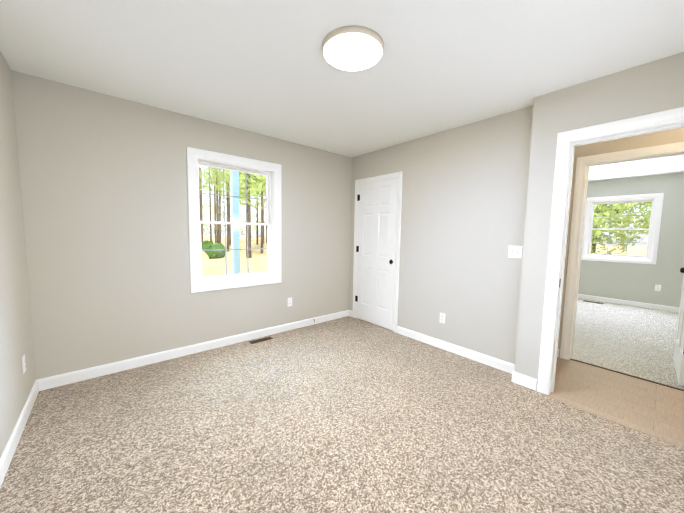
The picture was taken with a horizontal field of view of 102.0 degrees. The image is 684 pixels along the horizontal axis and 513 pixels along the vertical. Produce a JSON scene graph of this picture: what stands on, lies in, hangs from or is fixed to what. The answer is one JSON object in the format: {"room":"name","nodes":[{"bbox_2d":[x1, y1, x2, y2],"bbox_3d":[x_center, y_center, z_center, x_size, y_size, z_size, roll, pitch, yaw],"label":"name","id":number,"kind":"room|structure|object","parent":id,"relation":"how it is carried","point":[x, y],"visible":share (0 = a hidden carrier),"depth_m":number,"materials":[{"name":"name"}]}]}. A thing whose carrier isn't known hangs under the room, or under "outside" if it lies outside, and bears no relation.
{"room":"empty bedroom","nodes":[
{"label":"empty bedroom","id":0,"kind":"room"},
{"bbox_2d":[0,52,35,457],"bbox_3d":[-1.289,0.044,0.676,0.160,2.560,3.995,-3,6,-40],"label":"wall","id":1,"kind":"structure","parent":0,"point":[16,345],"depth_m":1.81,"materials":[{"name":"grey paint"}]},
{"bbox_2d":[0,379,41,487],"bbox_3d":[-1.243,1.168,0.828,0.014,0.095,3.675,-3,6,-40],"label":"baseboard","id":2,"kind":"structure","parent":1,"relation":"attached to","point":[5,460],"depth_m":1.68,"materials":[{"name":"white wood"}]},
{"bbox_2d":[22,354,25,373],"bbox_3d":[-2.199,0.744,1.917,0.009,0.115,0.070,-3,6,-40],"label":"electrical outlet","id":3,"kind":"object","parent":1,"relation":"attached to","point":[23,364],"visible":1,"depth_m":1.91,"materials":[{"name":"white plastic"}]},
{"bbox_2d":[11,70,351,379],"bbox_3d":[-1.154,-0.177,3.305,3.475,2.560,0.160,-3,6,-40],"label":"wall","id":4,"kind":"structure","parent":0,"point":[103,186],"depth_m":2.55,"materials":[{"name":"grey paint"}]},
{"bbox_2d":[40,310,351,389],"bbox_3d":[-1.151,0.959,3.305,3.325,0.095,0.015,-3,6,-40],"label":"baseboard","id":5,"kind":"structure","parent":4,"relation":"attached to","point":[41,384],"depth_m":2.80,"materials":[{"name":"white wood"}]},
{"bbox_2d":[186,146,281,292],"bbox_3d":[-1.212,-0.384,3.216,1.048,1.483,0.168,-3,6,-40],"label":"window","id":6,"kind":"structure","parent":4,"relation":"in","point":[267,223],"depth_m":3.17,"materials":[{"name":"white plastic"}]},
{"bbox_2d":[287,297,291,306],"bbox_3d":[-0.690,0.604,3.670,0.070,0.115,0.009,-3,6,-40],"label":"electrical outlet","id":7,"kind":"object","parent":4,"relation":"attached to","point":[289,301],"visible":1,"depth_m":3.66,"materials":[{"name":"white plastic"}]},
{"bbox_2d":[0,316,683,512],"bbox_3d":[0.010,1.206,1.908,3.635,0.120,3.995,-3,6,-40],"label":"floor carpet","id":8,"kind":"object","parent":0,"point":[347,414],"visible":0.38,"depth_m":1.74,"materials":[{"name":"beige carpet"}]},
{"bbox_2d":[249,336,272,343],"bbox_3d":[-0.973,1.004,3.327,0.270,0.010,0.084,-3,6,-40],"label":"air vent register","id":9,"kind":"object","parent":8,"relation":"on","point":[260,340],"visible":1,"depth_m":3.31,"materials":[{"name":"brown metal"}]},
{"bbox_2d":[0,0,683,181],"bbox_3d":[2.530,-1.400,2.491,8.720,0.180,6.275,-3,6,-40],"label":"ceiling","id":10,"kind":"structure","parent":0,"point":[264,67],"depth_m":1.79,"materials":[{"name":"white paint"}]},
{"bbox_2d":[322,25,383,70],"bbox_3d":[0.066,-1.268,1.713,0.380,0.035,0.380,-3,6,-40],"label":"ceiling light","id":11,"kind":"object","parent":10,"relation":"in","point":[352,48],"visible":1,"depth_m":1.66,"materials":[{"name":"beige"}]},
{"bbox_2d":[349,105,533,363],"bbox_3d":[0.949,-0.152,3.429,0.120,2.560,2.389,-3,6,-40],"label":"wall","id":12,"kind":"structure","parent":0,"point":[464,200],"depth_m":2.94,"materials":[{"name":"grey paint"}]},
{"bbox_2d":[355,178,397,330],"bbox_3d":[0.474,-0.036,3.936,0.080,2.012,0.758,-3,6,-40],"label":"closet door","id":13,"kind":"structure","parent":12,"relation":"in","point":[377,233],"depth_m":3.88,"materials":[{"name":"white painted wood"},{"name":"black metal"}]},
{"bbox_2d":[352,171,402,332],"bbox_3d":[0.508,-0.067,3.938,0.138,2.090,0.860,-3,6,-40],"label":"trim","id":14,"kind":"structure","parent":12,"relation":"attached to","point":[399,175],"depth_m":3.67,"materials":[{"name":"white wood"}]},
{"bbox_2d":[439,313,445,323],"bbox_3d":[1.144,0.702,3.157,0.009,0.115,0.070,-3,6,-40],"label":"electrical outlet","id":15,"kind":"object","parent":12,"relation":"attached to","point":[442,317],"visible":1,"depth_m":3.15,"materials":[{"name":"white plastic"}]},
{"bbox_2d":[397,326,523,377],"bbox_3d":[1.194,1.016,3.115,0.014,0.095,1.419,-3,6,-40],"label":"baseboard","id":16,"kind":"structure","parent":12,"relation":"attached to","point":[502,365],"depth_m":2.97,"materials":[{"name":"white wood"}]},
{"bbox_2d":[508,245,522,258],"bbox_3d":[1.601,-0.042,2.565,0.020,0.115,0.116,-3,6,-40],"label":"light switch","id":17,"kind":"object","parent":12,"relation":"attached to","point":[514,251],"visible":1,"depth_m":2.57,"materials":[{"name":"white plastic"}]},
{"bbox_2d":[514,52,683,389],"bbox_3d":[2.089,-0.002,1.889,0.158,2.560,1.446,-3,6,-40],"label":"wall","id":18,"kind":"structure","parent":0,"point":[650,87],"depth_m":2.20,"materials":[{"name":"grey paint"}]},
{"bbox_2d":[537,107,683,394],"bbox_3d":[2.051,0.120,1.941,0.193,2.108,0.978,-3,6,-40],"label":"trim","id":19,"kind":"structure","parent":18,"relation":"attached to","point":[570,140],"depth_m":2.18,"materials":[{"name":"white wood"}]},
{"bbox_2d":[547,357,683,447],"bbox_3d":[2.963,1.284,1.561,1.035,0.123,3.540,-3,6,-40],"label":"floor","id":20,"kind":"structure","parent":0,"point":[655,410],"depth_m":2.25,"materials":[{"name":"beige wood"}]},
{"bbox_2d":[570,358,683,390],"bbox_3d":[2.692,1.122,2.661,0.030,0.006,0.785,-3,6,-40],"label":"trim","id":21,"kind":"structure","parent":20,"relation":"on","point":[629,375],"depth_m":2.62,"materials":[{"name":"brown metal"}]},
{"bbox_2d":[558,127,683,356],"bbox_3d":[2.807,-0.040,2.485,0.120,2.560,5.100,-3,6,-40],"label":"wall","id":22,"kind":"structure","parent":0,"point":[651,139],"depth_m":2.63,"materials":[{"name":"beige paint"}]},
{"bbox_2d":[560,142,683,359],"bbox_3d":[2.727,0.078,2.587,0.155,2.105,0.947,-3,6,-40],"label":"door frame","id":23,"kind":"structure","parent":22,"relation":"attached to","point":[584,164],"depth_m":2.82,"materials":[{"name":"white wood"}]},
{"bbox_2d":[673,267,683,385],"bbox_3d":[3.281,0.123,2.612,0.818,2.010,0.103,-3,6,-40],"label":"room door","id":24,"kind":"structure","parent":22,"relation":"in","point":[678,358],"depth_m":2.67,"materials":[{"name":"white wood"}]},
{"bbox_2d":[572,298,683,389],"bbox_3d":[3.967,1.067,4.320,4.090,0.124,4.240,-3,6,-40],"label":"floor","id":25,"kind":"structure","parent":0,"point":[636,341],"depth_m":3.55,"materials":[{"name":"beige carpet"}]},
{"bbox_2d":[578,173,683,306],"bbox_3d":[5.482,-0.249,5.490,0.160,2.560,4.240,-3,6,-40],"label":"wall","id":26,"kind":"structure","parent":0,"point":[628,281],"depth_m":5.11,"materials":[{"name":"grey green paint"}]},
{"bbox_2d":[581,193,663,264],"bbox_3d":[5.465,-0.539,5.470,0.168,1.298,1.073,-3,6,-40],"label":"room window","id":27,"kind":"structure","parent":26,"relation":"in","point":[615,228],"depth_m":5.39,"materials":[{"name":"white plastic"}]},
{"bbox_2d":[578,294,679,312],"bbox_3d":[5.396,0.883,5.529,0.014,0.095,4.000,-3,6,-40],"label":"baseboard","id":28,"kind":"structure","parent":26,"relation":"attached to","point":[637,304],"depth_m":5.33,"materials":[{"name":"white wood"}]},
{"bbox_2d":[655,285,660,290],"bbox_3d":[5.778,0.575,5.066,0.009,0.115,0.070,-3,6,-40],"label":"outlet","id":29,"kind":"object","parent":26,"relation":"attached to","point":[657,287],"visible":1,"depth_m":5.06,"materials":[{"name":"white plastic"}]},
{"label":"outside","id":30,"kind":"structure","parent":0,"visible":0},
{"bbox_2d":[201,237,646,276],"bbox_3d":[2.684,-1.059,34.608,130.000,0.150,130.000,-3,6,-40],"label":"ground","id":31,"kind":"structure","parent":30,"point":[243,262],"depth_m":18.57,"materials":[{"name":"yellow soil"}]},
{"bbox_2d":[230,171,239,273],"bbox_3d":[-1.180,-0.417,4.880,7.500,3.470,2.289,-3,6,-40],"label":"porch post","id":32,"kind":"object","parent":31,"relation":"on","point":[234,212],"depth_m":5.16,"materials":[{"name":"blue"}]},
{"bbox_2d":[199,166,651,258],"bbox_3d":[12.948,-17.515,29.227,80.000,35.000,81.000,-3,6,-40],"label":"trees","id":33,"kind":"object","parent":31,"relation":"on","point":[261,181],"depth_m":17.41,"materials":[{"name":"green plant"}]}
]}

